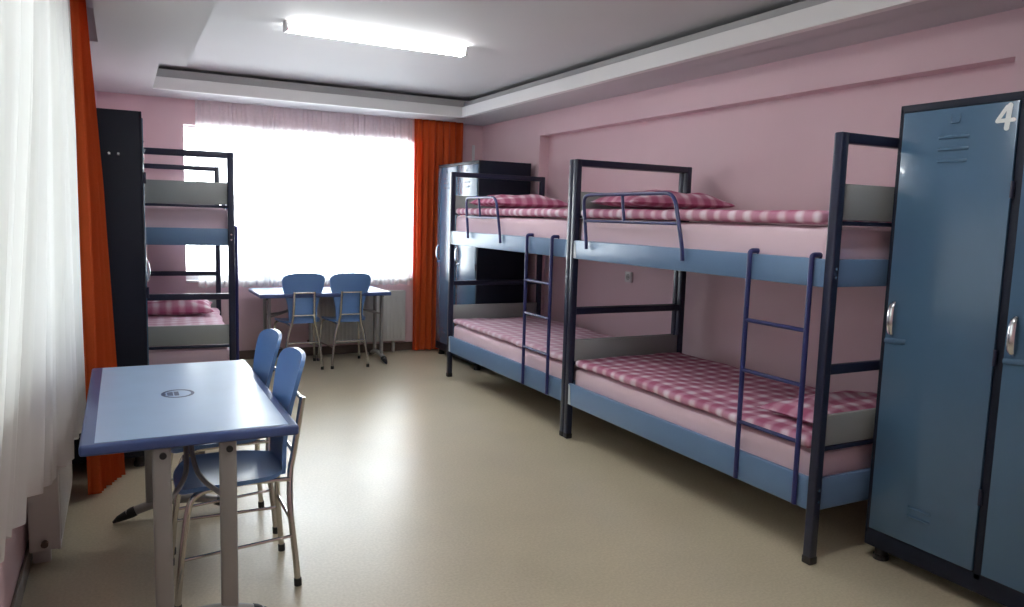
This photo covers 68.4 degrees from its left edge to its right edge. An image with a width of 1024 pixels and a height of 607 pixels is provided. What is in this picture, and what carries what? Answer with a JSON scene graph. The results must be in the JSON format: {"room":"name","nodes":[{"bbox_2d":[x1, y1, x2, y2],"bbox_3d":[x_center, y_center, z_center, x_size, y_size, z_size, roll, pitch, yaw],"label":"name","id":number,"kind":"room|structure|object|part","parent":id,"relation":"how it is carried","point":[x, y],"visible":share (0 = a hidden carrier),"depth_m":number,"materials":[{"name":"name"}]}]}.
{"room":"dormitory room","nodes":[
{"label":"dormitory room","id":0,"kind":"room"},
{"bbox_2d":[0,89,96,606],"bbox_3d":[-1.844,-0.231,2.727,0.460,2.570,8.350,-2,7,-27],"label":"wall","id":1,"kind":"structure","parent":0,"point":[15,546],"depth_m":2.59,"materials":[{"name":"pink paint"}]},
{"bbox_2d":[10,539,32,606],"bbox_3d":[-1.378,1.122,1.959,0.012,0.085,6.260,-2,7,-27],"label":"baseboard","id":2,"kind":"structure","parent":1,"relation":"attached to","point":[21,583],"depth_m":2.74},
{"bbox_2d":[86,0,1023,125],"bbox_3d":[-0.140,-1.462,3.454,4.200,0.190,8.350,-2,7,-27],"label":"ceiling","id":3,"kind":"structure","parent":1,"relation":"attached to","point":[129,39],"depth_m":4.39,"materials":[{"name":"white paint"}]},
{"bbox_2d":[462,0,927,117],"bbox_3d":[0.963,-1.516,4.635,0.054,0.098,6.230,-2,7,-27],"label":"trim","id":4,"kind":"structure","parent":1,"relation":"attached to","point":[832,12],"depth_m":4.27,"materials":[{"name":"white paint"}]},
{"bbox_2d":[96,91,482,350],"bbox_3d":[-2.059,-0.774,7.424,4.400,2.570,0.250,-2,7,-27],"label":"wall","id":5,"kind":"structure","parent":0,"point":[164,118],"depth_m":6.82,"materials":[{"name":"pink paint"}]},
{"bbox_2d":[183,125,412,282],"bbox_3d":[-2.020,-0.954,7.359,2.276,1.465,0.180,-2,7,-27],"label":"window","id":6,"kind":"structure","parent":5,"relation":"in","point":[189,279],"depth_m":6.89,"materials":[{"name":"white glass"}]},
{"bbox_3d":[-2.027,-0.233,7.415,2.180,0.020,0.120,-2,7,-27],"label":"sill","id":7,"kind":"part","parent":6,"relation":"part of","materials":[{"name":"white plastic"}]},
{"bbox_2d":[195,100,412,287],"bbox_3d":[-1.939,-1.003,7.258,2.043,1.686,0.056,-2,7,-27],"label":"sheer curtain","id":8,"kind":"object","parent":5,"relation":"hanging from","point":[327,194],"visible":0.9,"depth_m":7.24,"materials":[{"name":"white fabric"}]},
{"bbox_2d":[239,342,411,359],"bbox_3d":[-1.959,0.473,7.488,3.570,0.085,0.014,-2,7,-27],"label":"baseboard","id":9,"kind":"structure","parent":5,"relation":"attached to","point":[341,349],"depth_m":7.61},
{"bbox_2d":[412,119,462,349],"bbox_3d":[-0.779,-0.695,7.843,0.536,2.363,0.091,-2,7,-27],"label":"curtain","id":10,"kind":"object","parent":5,"relation":"hanging from","point":[436,143],"visible":0.59,"depth_m":7.77,"materials":[{"name":"fabric"}]},
{"bbox_2d":[472,145,474,160],"bbox_3d":[-0.423,-1.227,8.067,0.030,0.920,0.016,-2,7,-27],"label":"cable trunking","id":11,"kind":"object","parent":5,"relation":"attached to","point":[473,146],"visible":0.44,"depth_m":8.02,"materials":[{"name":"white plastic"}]},
{"bbox_2d":[86,0,804,100],"bbox_3d":[-0.058,-1.611,3.506,4.400,0.100,8.800,-2,7,-27],"label":"ceiling","id":12,"kind":"structure","parent":0,"point":[510,43],"depth_m":4.86,"materials":[{"name":"white paint"}]},
{"bbox_2d":[0,0,85,562],"bbox_3d":[-1.368,-0.374,2.057,0.220,2.101,3.168,-2,7,-27],"label":"sheer curtain","id":13,"kind":"object","parent":12,"relation":"hanging from","point":[43,390],"visible":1,"depth_m":2.24,"materials":[{"name":"white fabric"}]},
{"bbox_2d":[70,0,125,494],"bbox_3d":[-2.038,-0.353,3.693,0.162,2.553,0.332,-1,7,-19],"label":"curtain","id":14,"kind":"object","parent":12,"relation":"hanging from","point":[97,308],"visible":0.7,"depth_m":3.62,"materials":[{"name":"fabric"}]},
{"bbox_2d":[153,76,463,117],"bbox_3d":[-1.704,-1.838,6.765,2.758,0.098,0.054,-2,7,-27],"label":"trim","id":15,"kind":"structure","parent":12,"relation":"attached to","point":[162,83],"depth_m":6.65,"materials":[{"name":"white paint"}]},
{"bbox_2d":[283,20,467,57],"bbox_3d":[-0.857,-1.712,4.893,1.220,0.062,0.088,-2,7,-28],"label":"lamp","id":16,"kind":"object","parent":12,"relation":"attached to","point":[289,26],"visible":1,"depth_m":4.84,"materials":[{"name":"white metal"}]},
{"bbox_2d":[156,0,831,106],"bbox_3d":[-0.253,-1.568,4.040,2.818,0.068,6.310,-2,7,-27],"label":"trim","id":17,"kind":"structure","parent":12,"relation":"attached to","point":[807,3],"depth_m":6.28,"materials":[{"name":"grey paint"}]},
{"bbox_2d":[21,349,1005,606],"bbox_3d":[-0.136,1.040,3.809,4.400,0.100,8.800,-2,7,-27],"label":"floor","id":18,"kind":"structure","parent":0,"point":[415,485],"depth_m":3.50,"materials":[{"name":"beige laminate"}]},
{"bbox_2d":[27,460,72,563],"bbox_3d":[-1.973,0.700,3.227,0.108,0.601,0.822,-2,7,-27],"label":"radiator","id":19,"kind":"object","parent":18,"relation":"on","point":[47,511],"visible":0.44,"depth_m":2.90,"materials":[{"name":"white metal"}]},
{"bbox_3d":[-2.019,0.658,3.210,0.012,0.515,0.800,-2,7,-27],"label":"panel","id":20,"kind":"part","parent":19,"relation":"part of","materials":[{"name":"white metal"}]},
{"bbox_3d":[-1.796,0.702,2.882,0.097,0.507,0.006,-2,7,-27],"label":"panel","id":21,"kind":"part","parent":19,"relation":"part of","materials":[{"name":"white metal"}]},
{"bbox_3d":[-1.935,0.655,3.253,0.015,0.515,0.800,-2,7,-27],"label":"panel","id":22,"kind":"part","parent":19,"relation":"part of","materials":[{"name":"white metal"}]},
{"bbox_2d":[72,108,149,466],"bbox_3d":[-2.345,-0.095,4.312,0.494,1.912,0.897,-2,7,-27],"label":"locker","id":23,"kind":"object","parent":18,"relation":"on","point":[120,132],"visible":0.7,"depth_m":3.96,"materials":[{"name":"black metal"}]},
{"bbox_3d":[-2.062,-0.131,4.222,0.018,1.743,0.402,-2,7,-27],"label":"door","id":24,"kind":"part","parent":23,"relation":"part of","materials":[{"name":"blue metal"}]},
{"bbox_3d":[-2.121,-0.189,4.378,0.032,0.146,0.027,-2,7,-27],"label":"handle","id":25,"kind":"part","parent":23,"relation":"part of","materials":[{"name":"silver metal"}]},
{"bbox_2d":[78,360,298,606],"bbox_3d":[-1.313,0.695,3.010,0.655,0.695,1.250,-2,7,-27],"label":"desk","id":26,"kind":"object","parent":18,"relation":"on","point":[154,410],"visible":0.95,"depth_m":2.58,"materials":[{"name":"blue laminate"}]},
{"bbox_3d":[-1.638,0.627,3.416,0.055,0.601,0.025,-2,7,-27],"label":"leg","id":27,"kind":"part","parent":26,"relation":"part of","materials":[{"name":"grey metal"}]},
{"bbox_3d":[-1.129,0.754,2.438,0.055,0.601,0.025,-2,7,-27],"label":"leg","id":28,"kind":"part","parent":26,"relation":"part of","materials":[{"name":"grey metal"}]},
{"bbox_3d":[-1.304,0.369,2.972,0.655,0.036,1.250,-2,7,-27],"label":"edge frame","id":29,"kind":"part","parent":26,"relation":"part of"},
{"bbox_3d":[-0.951,0.749,2.530,0.055,0.601,0.025,-2,7,-27],"label":"leg","id":30,"kind":"part","parent":26,"relation":"part of","materials":[{"name":"grey metal"}]},
{"bbox_2d":[143,147,238,359],"bbox_3d":[-2.687,-0.219,5.822,0.954,1.794,2.006,-1,7,-24],"label":"bunk bed","id":31,"kind":"object","parent":18,"relation":"on","point":[216,194],"visible":0.48,"depth_m":5.00,"materials":[{"name":"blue metal"}]},
{"bbox_3d":[-3.073,-0.951,6.636,0.850,0.146,0.018,-1,7,-24],"label":"panel","id":32,"kind":"part","parent":31,"relation":"part of","materials":[{"name":"grey metal"}]},
{"bbox_3d":[-2.286,-0.724,4.858,0.850,0.146,0.018,-1,7,-24],"label":"panel","id":33,"kind":"part","parent":31,"relation":"part of","materials":[{"name":"grey laminate"}]},
{"bbox_2d":[145,206,227,228],"bbox_3d":[-2.686,-0.634,5.770,0.862,0.230,1.911,-1,7,-24],"label":"mattress","id":34,"kind":"object","parent":31,"relation":"on","point":[155,216],"visible":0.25,"depth_m":4.97,"materials":[{"name":"pink fabric"}]},
{"bbox_3d":[-2.295,-0.438,4.891,0.850,0.113,0.024,-1,7,-24],"label":"rail","id":35,"kind":"part","parent":31,"relation":"part of","materials":[{"name":"blue metal"}]},
{"bbox_3d":[-2.313,0.215,4.965,0.850,0.132,0.018,-1,7,-24],"label":"panel","id":36,"kind":"part","parent":31,"relation":"part of","materials":[{"name":"grey metal"}]},
{"bbox_2d":[149,347,228,364],"bbox_3d":[-2.713,0.309,5.878,0.863,0.217,1.911,-1,7,-24],"label":"mattress","id":37,"kind":"object","parent":31,"relation":"on","point":[190,355],"visible":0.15,"depth_m":5.08,"materials":[{"name":"pink fabric"}]},
{"bbox_2d":[148,308,224,346],"bbox_3d":[-2.693,0.171,5.867,0.853,0.054,1.868,-1,7,-24],"label":"blanket","id":38,"kind":"object","parent":37,"relation":"on","point":[213,318],"visible":0.22,"depth_m":6.04,"materials":[{"name":"pink fabric"}]},
{"bbox_2d":[147,293,213,314],"bbox_3d":[-2.918,0.002,6.386,0.720,0.162,0.479,-1,7,-24],"label":"pillow","id":39,"kind":"object","parent":38,"relation":"on","point":[160,307],"visible":0.48,"depth_m":6.24,"materials":[{"name":"pink fabric"}]},
{"bbox_3d":[-3.101,-0.011,6.744,0.850,0.132,0.018,-1,7,-24],"label":"panel","id":40,"kind":"part","parent":31,"relation":"part of","materials":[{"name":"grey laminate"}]},
{"bbox_3d":[-2.687,-0.346,6.884,0.042,1.782,0.042,-1,7,-24],"label":"post","id":41,"kind":"part","parent":31,"relation":"part of","materials":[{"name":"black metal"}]},
{"bbox_3d":[-1.899,-0.120,5.106,0.042,1.782,0.042,-1,7,-24],"label":"post","id":42,"kind":"part","parent":31,"relation":"part of","materials":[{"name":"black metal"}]},
{"bbox_3d":[-1.923,-0.003,5.181,0.081,1.072,0.022,-1,7,-24],"label":"ladder rail","id":43,"kind":"part","parent":31,"relation":"part of","materials":[{"name":"metal"}]},
{"bbox_2d":[171,329,281,554],"bbox_3d":[-1.281,0.567,3.339,0.492,0.880,0.429,-2,7,-29],"label":"chair","id":44,"kind":"object","parent":18,"relation":"on","point":[269,340],"visible":0.34,"depth_m":3.32,"materials":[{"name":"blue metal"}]},
{"bbox_3d":[-1.320,0.807,3.170,0.036,0.418,0.258,7,9,41],"label":"leg","id":45,"kind":"part","parent":44,"relation":"part of","materials":[{"name":"silver metal"}]},
{"bbox_3d":[-1.308,0.585,3.327,0.390,0.059,0.388,-2,7,-29],"label":"seat","id":46,"kind":"part","parent":44,"relation":"part of","materials":[{"name":"blue plastic"}]},
{"bbox_3d":[-1.192,0.611,3.255,0.277,0.025,0.028,-3,8,-35],"label":"seat rail","id":47,"kind":"part","parent":44,"relation":"part of","materials":[{"name":"silver metal"}]},
{"bbox_3d":[-1.174,0.623,3.543,0.107,0.706,0.062,6,8,36],"label":"leg","id":48,"kind":"part","parent":44,"relation":"part of","materials":[{"name":"silver metal"}]},
{"bbox_3d":[-1.106,0.350,3.409,0.104,0.455,0.377,-2,7,-29],"label":"backrest","id":49,"kind":"part","parent":44,"relation":"part of","materials":[{"name":"blue plastic"}]},
{"bbox_3d":[-1.059,0.650,3.338,0.062,0.706,0.107,1,7,-5],"label":"leg","id":50,"kind":"part","parent":44,"relation":"part of","materials":[{"name":"silver metal"}]},
{"bbox_2d":[172,347,305,606],"bbox_3d":[-1.052,0.625,2.887,0.492,0.880,0.429,-2,7,-27],"label":"chair","id":51,"kind":"object","parent":18,"relation":"on","point":[254,467],"visible":0.79,"depth_m":2.87,"materials":[{"name":"blue plastic"}]},
{"bbox_3d":[-1.238,0.830,2.992,0.258,0.418,0.036,1,7,-8],"label":"leg","id":52,"kind":"part","parent":51,"relation":"part of","materials":[{"name":"silver metal"}]},
{"bbox_3d":[-1.096,0.865,2.719,0.036,0.418,0.258,8,9,43],"label":"leg","id":53,"kind":"part","parent":51,"relation":"part of","materials":[{"name":"silver metal"}]},
{"bbox_3d":[-1.079,0.643,2.875,0.390,0.059,0.388,-2,7,-27],"label":"seat","id":54,"kind":"part","parent":51,"relation":"part of","materials":[{"name":"blue plastic"}]},
{"bbox_3d":[-0.965,0.669,2.800,0.277,0.025,0.028,-3,8,-33],"label":"seat rail","id":55,"kind":"part","parent":51,"relation":"part of","materials":[{"name":"silver metal"}]},
{"bbox_3d":[-0.938,0.682,3.088,0.107,0.706,0.062,7,8,38],"label":"leg","id":56,"kind":"part","parent":51,"relation":"part of","materials":[{"name":"silver metal"}]},
{"bbox_3d":[-0.873,0.409,2.952,0.104,0.455,0.377,-2,7,-27],"label":"backrest","id":57,"kind":"part","parent":51,"relation":"part of","materials":[{"name":"blue plastic"}]},
{"bbox_3d":[-0.830,0.709,2.879,0.062,0.706,0.107,1,7,-3],"label":"leg","id":58,"kind":"part","parent":51,"relation":"part of","materials":[{"name":"silver metal"}]},
{"bbox_2d":[273,273,324,369],"bbox_3d":[-1.943,0.144,6.866,0.429,0.880,0.492,-2,7,-28],"label":"chair","id":59,"kind":"object","parent":18,"relation":"on","point":[300,310],"visible":0.91,"depth_m":6.68,"materials":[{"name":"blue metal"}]},
{"bbox_3d":[-1.958,0.245,6.651,0.107,0.706,0.062,1,7,-4],"label":"leg","id":60,"kind":"part","parent":59,"relation":"part of","materials":[{"name":"silver metal"}]},
{"bbox_3d":[-1.958,0.158,6.894,0.388,0.059,0.390,-2,7,-28],"label":"seat","id":61,"kind":"part","parent":59,"relation":"part of","materials":[{"name":"blue plastic"}]},
{"bbox_3d":[-1.845,-0.045,6.673,0.377,0.455,0.104,-2,7,-28],"label":"backrest","id":62,"kind":"part","parent":59,"relation":"part of","materials":[{"name":"blue plastic"}]},
{"bbox_3d":[-1.872,0.344,7.072,0.036,0.418,0.258,1,7,-9],"label":"leg","id":63,"kind":"part","parent":59,"relation":"part of","materials":[{"name":"silver metal"}]},
{"bbox_3d":[-1.750,0.238,6.764,0.062,0.706,0.107,7,8,37],"label":"leg","id":64,"kind":"part","parent":59,"relation":"part of","materials":[{"name":"silver metal"}]},
{"bbox_2d":[249,286,390,371],"bbox_3d":[-1.799,0.217,7.064,1.185,0.695,0.600,-2,7,-28],"label":"desk","id":65,"kind":"object","parent":18,"relation":"on","point":[266,294],"visible":0.65,"depth_m":6.92,"materials":[{"name":"blue laminate"}]},
{"bbox_3d":[-2.270,0.208,6.921,0.025,0.601,0.055,-2,7,-28],"label":"leg","id":66,"kind":"part","parent":65,"relation":"part of","materials":[{"name":"grey metal"}]},
{"bbox_3d":[-2.176,0.231,6.746,0.025,0.601,0.055,-2,7,-28],"label":"leg","id":67,"kind":"part","parent":65,"relation":"part of","materials":[{"name":"grey metal"}]},
{"bbox_3d":[-1.789,-0.108,7.027,1.185,0.036,0.600,-2,7,-28],"label":"edge frame","id":68,"kind":"part","parent":65,"relation":"part of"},
{"bbox_3d":[-1.351,0.178,7.417,0.025,0.601,0.055,-2,7,-28],"label":"leg","id":69,"kind":"part","parent":65,"relation":"part of","materials":[{"name":"grey metal"}]},
{"bbox_3d":[-1.256,0.201,7.242,0.025,0.601,0.055,-2,7,-28],"label":"leg","id":70,"kind":"part","parent":65,"relation":"part of","materials":[{"name":"grey metal"}]},
{"bbox_2d":[317,273,370,368],"bbox_3d":[-1.563,0.134,7.051,0.429,0.880,0.492,-2,7,-27],"label":"chair","id":71,"kind":"object","parent":18,"relation":"on","point":[350,287],"visible":1,"depth_m":6.87,"materials":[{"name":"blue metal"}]},
{"bbox_3d":[-1.763,0.343,7.116,0.258,0.418,0.036,8,9,44],"label":"leg","id":72,"kind":"part","parent":71,"relation":"part of","materials":[{"name":"silver metal"}]},
{"bbox_3d":[-1.585,0.234,6.837,0.107,0.706,0.062,1,7,-2],"label":"leg","id":73,"kind":"part","parent":71,"relation":"part of","materials":[{"name":"silver metal"}]},
{"bbox_3d":[-1.577,0.148,7.080,0.388,0.059,0.390,-2,7,-27],"label":"seat","id":74,"kind":"part","parent":71,"relation":"part of","materials":[{"name":"blue plastic"}]},
{"bbox_3d":[-1.469,-0.055,6.856,0.377,0.455,0.104,-2,7,-27],"label":"backrest","id":75,"kind":"part","parent":71,"relation":"part of","materials":[{"name":"blue plastic"}]},
{"bbox_3d":[-1.486,0.335,7.255,0.036,0.418,0.258,1,7,-8],"label":"leg","id":76,"kind":"part","parent":71,"relation":"part of","materials":[{"name":"silver metal"}]},
{"bbox_3d":[-1.373,0.229,6.944,0.062,0.706,0.107,7,8,38],"label":"leg","id":77,"kind":"part","parent":71,"relation":"part of","materials":[{"name":"silver metal"}]},
{"bbox_2d":[307,290,405,351],"bbox_3d":[-1.562,0.192,7.594,0.992,0.641,0.088,-2,7,-27],"label":"radiator","id":78,"kind":"object","parent":18,"relation":"on","point":[393,305],"visible":0.44,"depth_m":7.61,"materials":[{"name":"white metal"}]},
{"bbox_2d":[435,160,530,370],"bbox_3d":[-0.324,-0.391,7.378,0.564,1.920,0.978,-2,7,-27],"label":"locker","id":79,"kind":"object","parent":18,"relation":"on","point":[470,263],"visible":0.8,"depth_m":7.00,"materials":[{"name":"blue metal"}]},
{"bbox_3d":[-0.650,-0.465,7.471,0.018,1.751,0.458,-2,7,-27],"label":"door","id":80,"kind":"part","parent":79,"relation":"part of","materials":[{"name":"blue metal"}]},
{"bbox_3d":[-0.427,-0.409,7.045,0.018,1.751,0.450,-2,7,-27],"label":"door","id":81,"kind":"part","parent":79,"relation":"part of","materials":[{"name":"blue metal"}]},
{"bbox_2d":[446,159,683,436],"bbox_3d":[0.299,-0.142,5.921,0.954,1.794,2.006,-2,7,-27],"label":"bunk bed","id":82,"kind":"object","parent":18,"relation":"on","point":[550,385],"visible":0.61,"depth_m":5.76,"materials":[{"name":"blue metal"}]},
{"bbox_3d":[-0.533,-0.249,6.586,0.042,1.782,0.042,-2,7,-27],"label":"post","id":83,"kind":"part","parent":82,"relation":"part of","materials":[{"name":"black metal"}]},
{"bbox_3d":[-0.122,-0.873,6.719,0.850,0.146,0.018,-2,7,-27],"label":"panel","id":84,"kind":"part","parent":82,"relation":"part of","materials":[{"name":"grey metal"}]},
{"bbox_3d":[-0.231,-0.663,5.907,0.021,0.354,0.659,-2,7,-27],"label":"guard rail","id":85,"kind":"part","parent":82,"relation":"part of","materials":[{"name":"metal"}]},
{"bbox_3d":[-0.150,0.066,6.826,0.850,0.132,0.018,-2,7,-27],"label":"panel","id":86,"kind":"part","parent":82,"relation":"part of","materials":[{"name":"grey metal"}]},
{"bbox_3d":[-0.105,0.464,5.790,0.024,0.139,1.924,-2,7,-27],"label":"rail","id":87,"kind":"part","parent":82,"relation":"part of","materials":[{"name":"blue metal"}]},
{"bbox_3d":[-0.078,-0.462,5.684,0.024,0.116,1.924,-2,7,-27],"label":"rail","id":88,"kind":"part","parent":82,"relation":"part of","materials":[{"name":"blue metal"}]},
{"bbox_2d":[454,325,581,379],"bbox_3d":[0.293,0.385,5.987,0.863,0.217,1.911,-2,7,-27],"label":"mattress","id":89,"kind":"object","parent":82,"relation":"on","point":[533,359],"visible":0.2,"depth_m":5.66,"materials":[{"name":"pink fabric"}]},
{"bbox_2d":[453,316,613,360],"bbox_3d":[0.283,0.246,5.961,0.854,0.056,1.868,-2,7,-27],"label":"blanket","id":90,"kind":"object","parent":89,"relation":"on","point":[510,330],"visible":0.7,"depth_m":6.01,"materials":[{"name":"pink fabric"}]},
{"bbox_3d":[0.117,0.040,5.334,0.081,1.072,0.022,-2,7,-27],"label":"ladder rail","id":91,"kind":"part","parent":82,"relation":"part of","materials":[{"name":"metal"}]},
{"bbox_3d":[0.252,-0.272,6.992,0.042,1.782,0.042,-2,7,-27],"label":"post","id":92,"kind":"part","parent":82,"relation":"part of","materials":[{"name":"metal"}]},
{"bbox_2d":[456,216,629,239],"bbox_3d":[0.321,-0.555,5.880,0.863,0.224,1.911,-2,7,-27],"label":"mattress","id":93,"kind":"object","parent":82,"relation":"on","point":[516,226],"visible":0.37,"depth_m":5.46,"materials":[{"name":"pink fabric"}]},
{"bbox_2d":[456,208,580,217],"bbox_3d":[0.311,-0.700,5.850,0.863,0.060,1.870,-2,7,-27],"label":"blanket","id":94,"kind":"object","parent":93,"relation":"on","point":[529,212],"visible":0.59,"depth_m":5.46,"materials":[{"name":"pink fabric"}]},
{"bbox_2d":[469,194,567,208],"bbox_3d":[0.068,-0.863,6.367,0.740,0.125,0.520,-2,7,-27],"label":"pillow","id":95,"kind":"object","parent":94,"relation":"on","point":[531,200],"visible":0.77,"depth_m":6.17,"materials":[{"name":"pink fabric"}]},
{"bbox_3d":[0.275,0.079,5.030,0.081,1.072,0.022,-2,7,-27],"label":"ladder rail","id":96,"kind":"part","parent":82,"relation":"part of","materials":[{"name":"metal"}]},
{"bbox_3d":[0.366,-0.025,4.861,0.042,1.782,0.042,-2,7,-27],"label":"post","id":97,"kind":"part","parent":82,"relation":"part of","materials":[{"name":"black metal"}]},
{"bbox_3d":[0.749,0.290,5.101,0.850,0.132,0.018,-2,7,-27],"label":"panel","id":98,"kind":"part","parent":82,"relation":"part of","materials":[{"name":"blue metal"}]},
{"bbox_3d":[1.151,-0.048,5.267,0.042,1.782,0.042,-2,7,-27],"label":"post","id":99,"kind":"part","parent":82,"relation":"part of","materials":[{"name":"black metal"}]},
{"bbox_2d":[563,132,898,564],"bbox_3d":[1.219,0.087,4.154,0.954,1.794,2.006,-2,7,-27],"label":"bunk bed","id":100,"kind":"object","parent":18,"relation":"on","point":[814,492],"visible":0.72,"depth_m":3.36,"materials":[{"name":"blue metal"}]},
{"bbox_3d":[0.388,-0.020,4.819,0.042,1.782,0.042,-2,7,-27],"label":"post","id":101,"kind":"part","parent":100,"relation":"part of","materials":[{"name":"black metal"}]},
{"bbox_3d":[0.798,-0.644,4.951,0.850,0.146,0.018,-2,7,-27],"label":"panel","id":102,"kind":"part","parent":100,"relation":"part of","materials":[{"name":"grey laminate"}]},
{"bbox_3d":[0.771,0.295,5.059,0.850,0.132,0.018,-2,7,-27],"label":"panel","id":103,"kind":"part","parent":100,"relation":"part of","materials":[{"name":"grey laminate"}]},
{"bbox_3d":[0.653,-0.444,4.210,0.021,0.354,0.959,-2,7,-27],"label":"guard rail","id":104,"kind":"part","parent":100,"relation":"part of","materials":[{"name":"metal"}]},
{"bbox_3d":[1.173,-0.043,5.224,0.042,1.782,0.042,-2,7,-27],"label":"post","id":105,"kind":"part","parent":100,"relation":"part of","materials":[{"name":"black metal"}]},
{"bbox_3d":[0.815,0.693,4.022,0.024,0.139,1.924,-2,7,-27],"label":"rail","id":106,"kind":"part","parent":100,"relation":"part of","materials":[{"name":"blue metal"}]},
{"bbox_3d":[0.842,-0.232,3.917,0.024,0.116,1.924,-2,7,-27],"label":"rail","id":107,"kind":"part","parent":100,"relation":"part of","materials":[{"name":"blue metal"}]},
{"bbox_2d":[575,369,872,475],"bbox_3d":[1.214,0.614,4.220,0.863,0.217,1.911,-2,7,-27],"label":"mattress","id":108,"kind":"object","parent":100,"relation":"on","point":[780,451],"visible":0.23,"depth_m":3.66,"materials":[{"name":"pink fabric"}]},
{"bbox_2d":[576,352,814,447],"bbox_3d":[1.204,0.473,4.193,0.859,0.060,1.873,-2,7,-27],"label":"blanket","id":109,"kind":"object","parent":108,"relation":"on","point":[709,386],"visible":0.64,"depth_m":4.17,"materials":[{"name":"pink fabric"}]},
{"bbox_2d":[757,390,876,423],"bbox_3d":[1.593,0.477,3.560,0.780,0.103,0.400,-2,7,-27],"label":"pillow","id":110,"kind":"object","parent":109,"relation":"on","point":[846,400],"visible":0.48,"depth_m":3.47,"materials":[{"name":"pink fabric"}]},
{"bbox_2d":[581,221,890,258],"bbox_3d":[1.242,-0.326,4.112,0.862,0.224,1.912,-2,7,-27],"label":"mattress","id":111,"kind":"object","parent":100,"relation":"on","point":[771,239],"visible":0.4,"depth_m":3.48,"materials":[{"name":"pink fabric"}]},
{"bbox_2d":[581,209,891,224],"bbox_3d":[1.224,-0.473,4.101,0.861,0.060,1.830,-2,7,-27],"label":"blanket","id":112,"kind":"object","parent":111,"relation":"on","point":[820,217],"visible":0.75,"depth_m":3.61,"materials":[{"name":"pink fabric"}]},
{"bbox_2d":[591,189,734,209],"bbox_3d":[0.938,-0.647,4.696,0.780,0.123,0.500,-2,7,-27],"label":"pillow","id":113,"kind":"object","parent":112,"relation":"on","point":[691,201],"visible":0.74,"depth_m":4.53,"materials":[{"name":"pink fabric"}]},
{"bbox_3d":[1.086,0.281,3.473,0.081,1.072,0.022,-2,7,-27],"label":"ladder rail","id":114,"kind":"part","parent":100,"relation":"part of","materials":[{"name":"metal"}]},
{"bbox_3d":[1.244,0.320,3.169,0.081,1.072,0.022,-2,7,-27],"label":"ladder rail","id":115,"kind":"part","parent":100,"relation":"part of","materials":[{"name":"metal"}]},
{"bbox_3d":[1.286,0.204,3.093,0.042,1.782,0.042,-2,7,-27],"label":"post","id":116,"kind":"part","parent":100,"relation":"part of","materials":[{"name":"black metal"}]},
{"bbox_3d":[1.661,0.791,3.366,0.850,0.136,0.024,-2,7,-27],"label":"rail","id":117,"kind":"part","parent":100,"relation":"part of","materials":[{"name":"blue metal"}]},
{"bbox_3d":[1.669,0.519,3.334,0.850,0.132,0.018,-2,7,-27],"label":"panel","id":118,"kind":"part","parent":100,"relation":"part of","materials":[{"name":"grey laminate"}]},
{"bbox_3d":[1.688,-0.134,3.260,0.850,0.113,0.024,-2,7,-27],"label":"rail","id":119,"kind":"part","parent":100,"relation":"part of","materials":[{"name":"blue metal"}]},
{"bbox_3d":[1.697,-0.420,3.226,0.850,0.146,0.018,-2,7,-27],"label":"panel","id":120,"kind":"part","parent":100,"relation":"part of","materials":[{"name":"grey metal"}]},
{"bbox_2d":[864,91,1023,606],"bbox_3d":[1.984,0.197,2.856,0.534,1.915,0.964,-2,7,-27],"label":"locker","id":121,"kind":"object","parent":18,"relation":"on","point":[946,492],"visible":1,"depth_m":2.89,"materials":[{"name":"blue metal"}]},
{"bbox_3d":[1.566,0.064,3.111,0.032,0.146,0.027,-2,7,-27],"label":"handle","id":122,"kind":"part","parent":121,"relation":"part of","materials":[{"name":"silver metal"}]},
{"bbox_2d":[906,514,929,524],"bbox_3d":[1.639,0.873,3.040,0.012,0.012,0.100,-2,7,-27],"label":"vent","id":123,"kind":"object","parent":121,"relation":"attached to","point":[916,519],"depth_m":3.04,"materials":[{"name":"blue metal"}]},
{"bbox_2d":[907,506,929,516],"bbox_3d":[1.640,0.837,3.036,0.012,0.012,0.100,-2,7,-27],"label":"vent","id":124,"kind":"object","parent":121,"relation":"attached to","point":[918,511],"depth_m":3.03,"materials":[{"name":"blue metal"}]},
{"bbox_2d":[937,159,966,162],"bbox_3d":[1.681,-0.545,2.878,0.012,0.012,0.118,-2,7,-27],"label":"vent","id":125,"kind":"object","parent":121,"relation":"attached to","point":[938,160],"depth_m":2.87,"materials":[{"name":"blue metal"}]},
{"bbox_2d":[937,146,968,150],"bbox_3d":[1.682,-0.590,2.873,0.012,0.012,0.122,-2,7,-27],"label":"vent","id":126,"kind":"object","parent":121,"relation":"attached to","point":[939,148],"depth_m":2.87,"materials":[{"name":"blue metal"}]},
{"bbox_2d":[938,134,969,139],"bbox_3d":[1.683,-0.634,2.868,0.012,0.012,0.122,-2,7,-27],"label":"vent","id":127,"kind":"object","parent":121,"relation":"attached to","point":[940,136],"depth_m":2.87,"materials":[{"name":"blue metal"}]},
{"bbox_3d":[1.892,0.177,2.533,0.018,1.746,0.445,-2,7,-27],"label":"door","id":128,"kind":"part","parent":121,"relation":"part of","materials":[{"name":"blue metal"}]},
{"bbox_3d":[1.786,0.119,2.689,0.032,0.146,0.027,-2,7,-27],"label":"handle","id":129,"kind":"part","parent":121,"relation":"part of","materials":[{"name":"silver metal"}]},
{"bbox_2d":[482,7,1023,391],"bbox_3d":[1.708,-0.336,4.563,0.300,2.570,8.350,-2,7,-27],"label":"wall","id":130,"kind":"structure","parent":0,"point":[761,137],"depth_m":4.71,"materials":[{"name":"pink paint"}]},
{"bbox_2d":[625,271,631,282],"bbox_3d":[0.922,-0.210,5.967,0.013,0.084,0.090,-2,7,-27],"label":"wall socket","id":131,"kind":"object","parent":130,"relation":"attached to","point":[628,275],"visible":1,"depth_m":5.96,"materials":[{"name":"white plastic"}]}
]}

